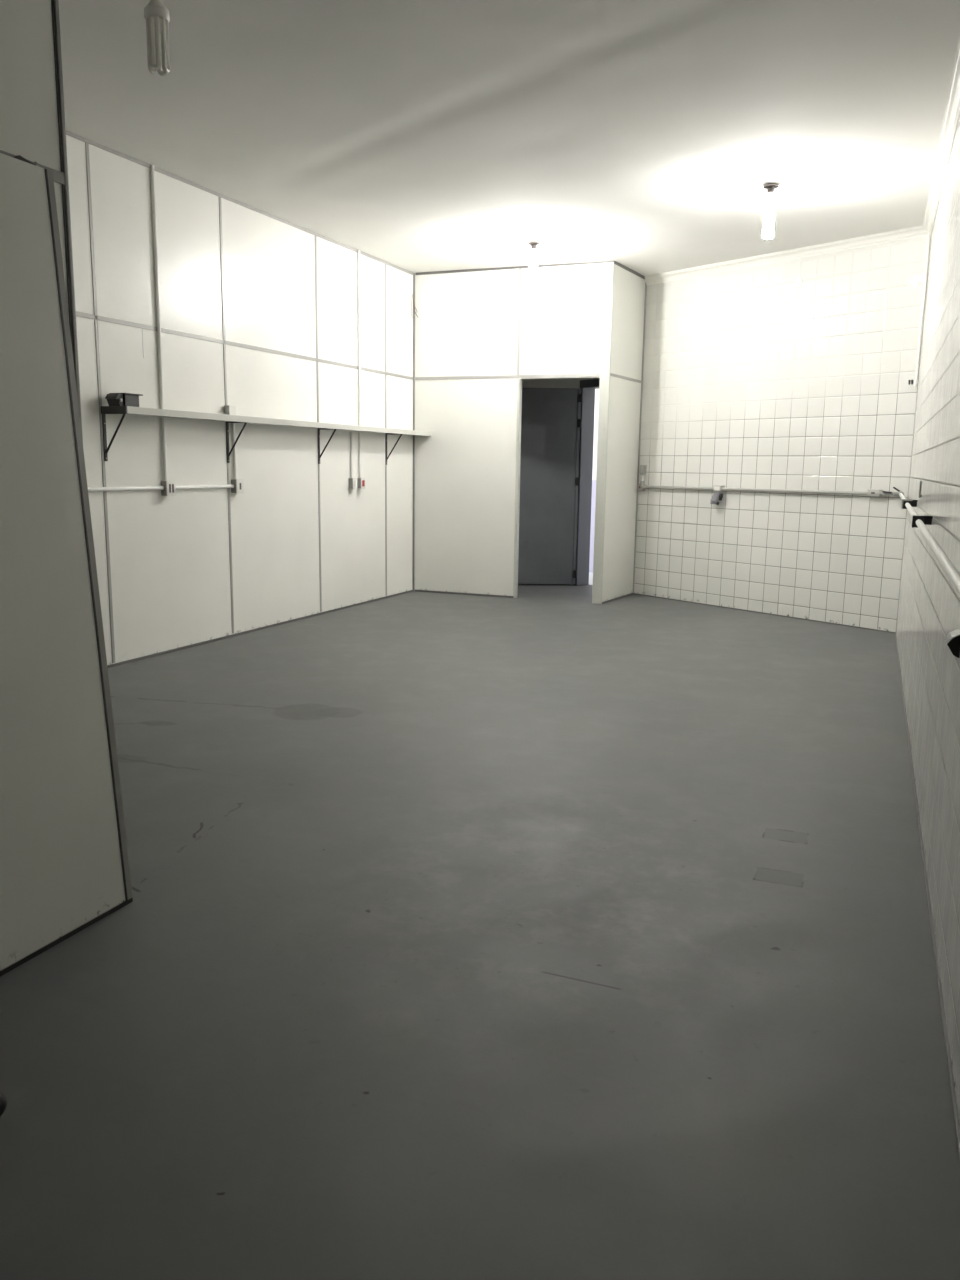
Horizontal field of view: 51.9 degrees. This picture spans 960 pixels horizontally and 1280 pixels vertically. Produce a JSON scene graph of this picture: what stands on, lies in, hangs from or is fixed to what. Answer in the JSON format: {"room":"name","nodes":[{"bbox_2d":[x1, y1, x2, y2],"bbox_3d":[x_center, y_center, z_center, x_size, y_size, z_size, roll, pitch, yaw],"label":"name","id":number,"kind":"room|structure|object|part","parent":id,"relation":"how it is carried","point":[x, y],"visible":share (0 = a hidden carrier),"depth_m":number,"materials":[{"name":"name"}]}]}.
{"room":"empty utility room","nodes":[
{"label":"empty utility room","id":0,"kind":"room"},
{"bbox_2d":[0,0,82,440],"bbox_3d":[-1.871,-0.520,1.199,0.072,2.950,3.657,5,11,22],"label":"wall partition","id":1,"kind":"structure","parent":0,"point":[32,112],"depth_m":2.66,"materials":[{"name":"grey laminate"}]},
{"bbox_3d":[-1.217,-1.263,2.622,0.012,0.040,0.095,5,11,22],"label":"torn rail","id":2,"kind":"part","parent":1,"relation":"part of","materials":[{"name":"grey metal"}]},
{"bbox_3d":[-1.860,-1.007,1.104,0.005,0.032,3.644,5,11,22],"label":"rail","id":3,"kind":"part","parent":1,"relation":"part of","materials":[{"name":"grey metal"}]},
{"bbox_2d":[66,130,414,664],"bbox_3d":[-2.128,-1.322,5.692,0.114,2.950,12.100,5,11,22],"label":"wall","id":4,"kind":"structure","parent":0,"point":[259,308],"depth_m":6.63,"materials":[{"name":"white paint"}]},
{"bbox_2d":[88,486,163,491],"bbox_3d":[-2.998,-0.506,3.556,0.025,0.025,5.488,5,11,22],"label":"conduit","id":5,"kind":"object","parent":4,"relation":"attached to","point":[127,488],"visible":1,"depth_m":5.75,"materials":[{"name":"white plastic"}]},
{"bbox_2d":[142,329,144,357],"bbox_3d":[-1.989,-1.752,5.828,0.002,0.160,0.012,5,11,22],"label":"strip","id":6,"kind":"object","parent":4,"relation":"attached to","point":[142,329],"visible":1,"depth_m":5.83,"materials":[{"name":"white plastic"}]},
{"bbox_2d":[150,165,163,408],"bbox_3d":[-1.925,-2.084,5.885,0.025,1.400,0.025,5,11,22],"label":"conduit","id":7,"kind":"object","parent":4,"relation":"attached to","point":[152,172],"visible":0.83,"depth_m":5.87,"materials":[{"name":"white plastic"}]},
{"bbox_2d":[161,418,167,479],"bbox_3d":[-1.935,-1.169,6.046,0.025,0.372,0.025,5,11,22],"label":"conduit","id":8,"kind":"object","parent":4,"relation":"attached to","point":[163,425],"visible":1,"depth_m":6.04,"materials":[{"name":"white plastic"}]},
{"bbox_2d":[161,480,175,495],"bbox_3d":[-1.925,-0.937,6.091,0.053,0.096,0.081,5,11,22],"label":"wall outlet","id":9,"kind":"object","parent":4,"relation":"attached to","point":[169,486],"visible":1,"depth_m":6.06,"materials":[{"name":"grey plastic"}]},
{"bbox_2d":[176,484,233,489],"bbox_3d":[-1.800,-0.997,6.417,0.025,0.025,0.625,5,11,22],"label":"conduit","id":10,"kind":"object","parent":4,"relation":"attached to","point":[224,485],"visible":0.86,"depth_m":6.40,"materials":[{"name":"white plastic"}]},
{"bbox_2d":[224,405,235,414],"bbox_3d":[-1.671,-1.530,6.590,0.044,0.070,0.070,5,11,22],"label":"junction box","id":11,"kind":"object","parent":4,"relation":"attached to","point":[228,409],"visible":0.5,"depth_m":6.56,"materials":[{"name":"grey plastic"}]},
{"bbox_2d":[232,423,236,478],"bbox_3d":[-1.666,-1.280,6.689,0.025,0.372,0.025,5,11,22],"label":"conduit","id":12,"kind":"object","parent":4,"relation":"attached to","point":[233,424],"visible":1,"depth_m":6.68,"materials":[{"name":"white plastic"}]},
{"bbox_2d":[231,479,243,492],"bbox_3d":[-1.657,-1.050,6.732,0.053,0.096,0.081,5,11,22],"label":"wall outlet","id":13,"kind":"object","parent":4,"relation":"attached to","point":[238,484],"visible":1,"depth_m":6.71,"materials":[{"name":"grey plastic"}]},
{"bbox_3d":[-2.466,-2.568,4.468,0.006,0.078,9.800,5,11,22],"label":"rail","id":14,"kind":"part","parent":4,"relation":"part of","materials":[{"name":"grey"}]},
{"bbox_3d":[-2.480,-1.646,4.632,0.004,0.025,9.800,5,11,22],"label":"rail","id":15,"kind":"part","parent":4,"relation":"part of","materials":[{"name":"grey metal"}]},
{"bbox_2d":[107,590,412,667],"bbox_3d":[-2.506,0.290,4.975,0.008,0.016,9.800,5,11,22],"label":"baseboard","id":16,"kind":"structure","parent":4,"relation":"attached to","point":[328,611],"depth_m":6.95,"materials":[{"name":"grey"}]},
{"bbox_2d":[101,406,430,464],"bbox_3d":[-1.298,-1.470,7.356,0.182,0.304,3.980,5,11,22],"label":"wall shelf","id":17,"kind":"object","parent":4,"relation":"attached to","point":[124,410],"visible":1,"depth_m":6.57,"materials":[{"name":"grey laminate"}]},
{"bbox_2d":[105,393,142,406],"bbox_3d":[-2.016,-1.356,5.574,0.115,0.074,0.195,5,11,22],"label":"case","id":18,"kind":"object","parent":17,"relation":"on","point":[113,399],"visible":0.89,"depth_m":5.52,"materials":[{"name":"black plastic"}]},
{"bbox_3d":[-2.045,-1.343,5.511,0.080,0.070,0.055,5,11,22],"label":"spout","id":19,"kind":"part","parent":18,"relation":"part of","materials":[{"name":"black plastic"}]},
{"bbox_3d":[-2.006,-1.393,5.591,0.115,0.006,0.144,5,11,22],"label":"lid","id":20,"kind":"part","parent":18,"relation":"part of","materials":[{"name":"grey plastic"}]},
{"bbox_2d":[350,432,352,477],"bbox_3d":[-1.060,-1.526,8.143,0.022,0.377,0.022,5,11,22],"label":"conduit","id":21,"kind":"object","parent":4,"relation":"attached to","point":[351,433],"visible":1,"depth_m":8.13,"materials":[{"name":"white plastic"}]},
{"bbox_2d":[349,478,356,488],"bbox_3d":[-1.052,-1.298,8.179,0.051,0.091,0.071,5,11,22],"label":"wall outlet","id":22,"kind":"object","parent":4,"relation":"attached to","point":[352,481],"visible":1,"depth_m":8.15,"materials":[{"name":"grey plastic"}]},
{"bbox_2d":[357,250,360,425],"bbox_3d":[-0.992,-2.466,8.110,0.022,1.400,0.022,5,11,22],"label":"conduit","id":23,"kind":"object","parent":4,"relation":"attached to","point":[358,251],"visible":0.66,"depth_m":8.11,"materials":[{"name":"white plastic"}]},
{"bbox_2d":[358,432,360,477],"bbox_3d":[-1.007,-1.548,8.268,0.022,0.377,0.022,5,11,22],"label":"conduit","id":24,"kind":"object","parent":4,"relation":"attached to","point":[359,433],"visible":1,"depth_m":8.26,"materials":[{"name":"white plastic"}]},
{"bbox_2d":[357,478,364,488],"bbox_3d":[-1.001,-1.320,8.303,0.050,0.091,0.071,5,11,22],"label":"wall outlet","id":25,"kind":"object","parent":4,"relation":"attached to","point":[360,481],"visible":0.93,"depth_m":8.28,"materials":[{"name":"grey plastic"}]},
{"bbox_2d":[0,572,959,1279],"bbox_3d":[0.064,0.079,6.705,6.020,0.100,15.280,5,11,22],"label":"floor","id":26,"kind":"structure","parent":0,"point":[547,932],"depth_m":2.36,"materials":[{"name":"grey paint"}]},
{"bbox_2d":[0,1091,6,1116],"bbox_3d":[-0.901,0.853,1.809,0.060,0.060,0.024,1,10,0],"label":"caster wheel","id":27,"kind":"object","parent":26,"relation":"on","point":[3,1102],"visible":1,"depth_m":1.80,"materials":[{"name":"black rubber"}]},
{"bbox_2d":[0,153,132,976],"bbox_3d":[-1.312,-0.175,2.133,0.362,1.971,1.438,5,11,22],"label":"door","id":28,"kind":"structure","parent":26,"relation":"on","point":[65,868],"depth_m":2.54,"materials":[{"name":"grey laminate"}]},
{"bbox_2d":[58,0,959,275],"bbox_3d":[0.012,-2.604,4.577,4.700,0.194,12.100,5,11,22],"label":"ceiling","id":29,"kind":"structure","parent":0,"point":[415,136],"depth_m":4.83,"materials":[{"name":"white paint"}]},
{"bbox_2d":[144,0,169,75],"bbox_3d":[-1.150,-2.196,3.514,0.128,0.325,0.128,5,11,22],"label":"ceiling lamp","id":30,"kind":"object","parent":29,"relation":"attached to","point":[156,13],"visible":1,"depth_m":3.50,"materials":[{"name":"white glass"}]},
{"bbox_3d":[-1.149,-2.244,3.506,0.089,0.078,0.089,5,11,22],"label":"bulb","id":31,"kind":"part","parent":30,"relation":"part of","materials":[{"name":"white plastic"}]},
{"bbox_2d":[526,237,541,284],"bbox_3d":[0.408,-2.889,7.523,0.128,0.333,0.128,5,11,22],"label":"ceiling lamp","id":32,"kind":"object","parent":29,"relation":"attached to","point":[533,242],"visible":1,"depth_m":7.50,"materials":[{"name":"white glass"}]},
{"bbox_3d":[0.409,-2.941,7.514,0.074,0.078,0.074,5,11,22],"label":"bulb","id":33,"kind":"part","parent":32,"relation":"part of","materials":[{"name":"white glass"}]},
{"bbox_2d":[760,177,782,238],"bbox_3d":[1.725,-2.568,5.873,0.128,0.333,0.128,5,11,22],"label":"ceiling lamp","id":34,"kind":"object","parent":29,"relation":"attached to","point":[770,183],"visible":1,"depth_m":5.85,"materials":[{"name":"white glass"}]},
{"bbox_3d":[1.726,-2.619,5.864,0.074,0.078,0.074,5,11,22],"label":"bulb","id":35,"kind":"part","parent":34,"relation":"part of","materials":[{"name":"white glass"}]},
{"bbox_2d":[414,261,613,603],"bbox_3d":[0.246,-1.848,8.851,1.862,2.950,0.069,5,11,22],"label":"wall","id":36,"kind":"structure","parent":0,"point":[479,333],"depth_m":8.88,"materials":[{"name":"white paint"}]},
{"bbox_2d":[411,293,417,316],"bbox_3d":[-0.595,-3.031,8.948,0.069,0.222,0.027,-2,11,-17],"label":"loose wires","id":37,"kind":"object","parent":36,"relation":"hanging from","point":[413,293],"visible":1,"depth_m":8.94,"materials":[{"name":"grey plastic"}]},
{"bbox_2d":[415,590,513,597],"bbox_3d":[-0.158,-0.434,9.240,1.009,0.018,0.010,5,11,22],"label":"baseboard","id":38,"kind":"structure","parent":36,"relation":"attached to","point":[504,596],"depth_m":9.23,"materials":[{"name":"grey"}]},
{"bbox_3d":[0.217,-2.338,8.759,1.760,0.026,0.006,5,11,22],"label":"rail","id":39,"kind":"part","parent":36,"relation":"part of","materials":[{"name":"grey metal"}]},
{"bbox_3d":[0.269,-3.263,8.579,1.842,0.068,0.006,5,11,22],"label":"rail","id":40,"kind":"part","parent":36,"relation":"part of","materials":[{"name":"grey metal"}]},
{"bbox_2d":[518,388,581,583],"bbox_3d":[0.609,-1.528,9.883,0.773,1.940,0.053,1,10,0],"label":"door","id":41,"kind":"structure","parent":36,"relation":"in","point":[551,422],"depth_m":9.87,"materials":[{"name":"grey metal"}]},
{"bbox_3d":[1.067,-1.746,8.528,0.087,2.885,0.064,5,11,22],"label":"corner post","id":42,"kind":"part","parent":36,"relation":"part of","materials":[{"name":"grey paint"}]},
{"bbox_2d":[589,389,598,572],"bbox_3d":[1.629,-1.996,10.799,0.150,2.600,5.300,-7,13,-37],"label":"wall","id":43,"kind":"structure","parent":0,"point":[596,410],"depth_m":11.15,"materials":[{"name":"paint"}]},
{"bbox_2d":[602,261,646,601],"bbox_3d":[1.292,-1.837,8.870,0.043,2.950,0.862,6,11,28],"label":"wall","id":44,"kind":"structure","parent":0,"point":[629,286],"depth_m":8.84,"materials":[{"name":"white paint"}]},
{"bbox_2d":[602,593,633,603],"bbox_3d":[1.280,-0.388,9.105,0.008,0.016,0.832,6,11,28],"label":"baseboard","id":45,"kind":"structure","parent":44,"relation":"attached to","point":[630,593],"depth_m":9.07,"materials":[{"name":"grey"}]},
{"bbox_3d":[1.306,-2.324,8.762,0.005,0.024,0.832,6,11,28],"label":"rail","id":46,"kind":"part","parent":44,"relation":"part of","materials":[{"name":"grey metal"}]},
{"bbox_3d":[1.320,-3.247,8.598,0.007,0.078,0.832,6,11,28],"label":"rail","id":47,"kind":"part","parent":44,"relation":"part of","materials":[{"name":"grey metal"}]},
{"bbox_2d":[522,236,930,631],"bbox_3d":[1.679,-1.867,9.075,0.158,2.950,5.320,-7,13,-37],"label":"wall","id":48,"kind":"structure","parent":0,"point":[795,374],"depth_m":7.99,"materials":[{"name":"white tile"}]},
{"bbox_2d":[574,379,599,585],"bbox_3d":[1.280,-1.512,9.659,0.172,2.035,0.792,-7,13,-37],"label":"trim","id":49,"kind":"structure","parent":48,"relation":"attached to","point":[588,387],"depth_m":9.92,"materials":[{"name":"grey metal"}]},
{"bbox_2d":[637,476,646,490],"bbox_3d":[1.517,-1.461,9.207,0.052,0.138,0.100,-7,13,-37],"label":"conduit elbow","id":50,"kind":"object","parent":48,"relation":"attached to","point":[640,487],"visible":1,"depth_m":9.20,"materials":[{"name":"grey plastic"}]},
{"bbox_2d":[640,465,646,474],"bbox_3d":[1.520,-1.585,9.186,0.049,0.090,0.044,-7,13,-37],"label":"switch box","id":51,"kind":"object","parent":48,"relation":"attached to","point":[643,468],"visible":1,"depth_m":9.17,"materials":[{"name":"grey plastic"}]},
{"bbox_2d":[645,485,712,489],"bbox_3d":[1.790,-1.368,8.858,0.025,0.028,0.810,-7,13,-37],"label":"conduit","id":52,"kind":"object","parent":48,"relation":"attached to","point":[646,486],"visible":1,"depth_m":8.84,"materials":[{"name":"grey plastic"}]},
{"bbox_2d":[713,485,724,491],"bbox_3d":[2.061,-1.308,8.512,0.060,0.052,0.082,-7,13,-37],"label":"outlet","id":53,"kind":"object","parent":48,"relation":"attached to","point":[718,488],"visible":1,"depth_m":8.49,"materials":[{"name":"white plastic"}]},
{"bbox_2d":[710,492,722,504],"bbox_3d":[2.043,-1.217,8.511,0.110,0.111,0.069,6,11,27],"label":"plug","id":54,"kind":"object","parent":53,"relation":"hanging from","point":[716,497],"visible":1,"depth_m":8.49,"materials":[{"name":"grey plastic"}]},
{"bbox_2d":[634,593,895,632],"bbox_3d":[2.295,-0.249,8.418,0.008,0.010,2.670,-7,13,-37],"label":"baseboard","id":55,"kind":"structure","parent":48,"relation":"attached to","point":[634,593],"depth_m":8.24,"materials":[{"name":"grey"}]},
{"bbox_2d":[644,225,927,285],"bbox_3d":[2.312,-3.064,7.903,0.062,0.082,2.675,-7,13,-37],"label":"trim","id":56,"kind":"structure","parent":48,"relation":"attached to","point":[918,231],"depth_m":7.75,"materials":[{"name":"white"}]},
{"bbox_2d":[722,488,866,494],"bbox_3d":[2.503,-1.201,7.949,0.025,0.030,1.365,-7,13,-37],"label":"conduit","id":57,"kind":"object","parent":48,"relation":"attached to","point":[723,489],"visible":1,"depth_m":7.89,"materials":[{"name":"grey plastic"}]},
{"bbox_2d":[867,489,903,496],"bbox_3d":[3.010,-1.088,7.309,0.054,0.052,0.277,-7,13,-37],"label":"switch box","id":58,"kind":"object","parent":48,"relation":"attached to","point":[871,492],"visible":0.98,"depth_m":7.34,"materials":[{"name":"white plastic"}]},
{"bbox_2d":[914,234,930,385],"bbox_3d":[3.128,-2.326,6.970,0.028,1.030,0.028,5,11,22],"label":"conduit","id":59,"kind":"object","parent":48,"relation":"attached to","point":[929,236],"visible":1,"depth_m":6.97,"materials":[{"name":"white plastic"}]},
{"bbox_2d":[896,118,959,1124],"bbox_3d":[1.455,-0.747,2.745,0.141,2.950,9.500,5,11,21],"label":"wall","id":60,"kind":"structure","parent":0,"point":[929,604],"depth_m":3.62,"materials":[{"name":"white tile"}]},
{"bbox_2d":[901,499,917,508],"bbox_3d":[2.472,-0.782,5.679,0.081,0.055,0.064,5,11,21],"label":"bracket","id":61,"kind":"object","parent":60,"relation":"attached to","point":[913,503],"visible":0.89,"depth_m":5.65,"materials":[{"name":"black metal"}]},
{"bbox_2d":[905,503,916,515],"bbox_3d":[2.157,-0.641,4.926,0.025,0.044,1.540,5,11,21],"label":"conduit","id":62,"kind":"object","parent":60,"relation":"attached to","point":[908,506],"visible":0.66,"depth_m":4.93,"materials":[{"name":"white plastic"}]},
{"bbox_2d":[918,481,921,497],"bbox_3d":[2.298,-0.784,5.139,0.018,0.085,0.011,5,11,21],"label":"pin","id":63,"kind":"object","parent":60,"relation":"attached to","point":[920,485],"visible":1,"depth_m":5.14,"materials":[{"name":"grey metal"}]},
{"bbox_2d":[911,515,932,527],"bbox_3d":[1.865,-0.499,4.162,0.077,0.049,0.060,5,11,21],"label":"bracket","id":64,"kind":"object","parent":60,"relation":"attached to","point":[927,520],"visible":0.89,"depth_m":4.13,"materials":[{"name":"black metal"}]},
{"bbox_2d":[895,633,959,1158],"bbox_3d":[1.403,0.679,3.120,0.013,0.008,9.300,5,11,21],"label":"baseboard","id":65,"kind":"structure","parent":60,"relation":"attached to","point":[957,1125],"depth_m":2.43,"materials":[{"name":"grey"}]},
{"bbox_2d":[916,519,959,596],"bbox_3d":[0.801,-0.015,1.551,0.026,0.096,5.600,5,11,21],"label":"conduit","id":66,"kind":"object","parent":60,"relation":"attached to","point":[952,573],"visible":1,"depth_m":2.57,"materials":[{"name":"white plastic"}]},
{"bbox_2d":[922,37,959,235],"bbox_3d":[1.417,-2.131,2.632,0.065,0.082,9.300,5,11,21],"label":"trim","id":67,"kind":"structure","parent":60,"relation":"attached to","point":[952,110],"depth_m":5.06,"materials":[{"name":"white"}]},
{"bbox_2d":[945,629,959,657],"bbox_3d":[1.241,0.006,2.586,0.039,0.073,0.106,5,11,22],"label":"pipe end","id":68,"kind":"object","parent":60,"relation":"attached to","point":[953,638],"visible":1,"depth_m":2.54,"materials":[{"name":"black plastic"}]},
{"bbox_3d":[2.776,-0.928,6.467,0.049,0.045,1.590,5,11,22],"label":"conduit","id":69,"kind":"object","parent":60,"relation":"attached to","visible":0},
{"bbox_2d":[893,487,903,496],"bbox_3d":[3.049,-1.081,7.190,0.076,0.072,0.062,5,11,21],"label":"conduit elbow","id":70,"kind":"object","parent":69,"relation":"attached to","point":[899,491],"visible":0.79,"depth_m":7.18,"materials":[{"name":"grey plastic"}]}
]}

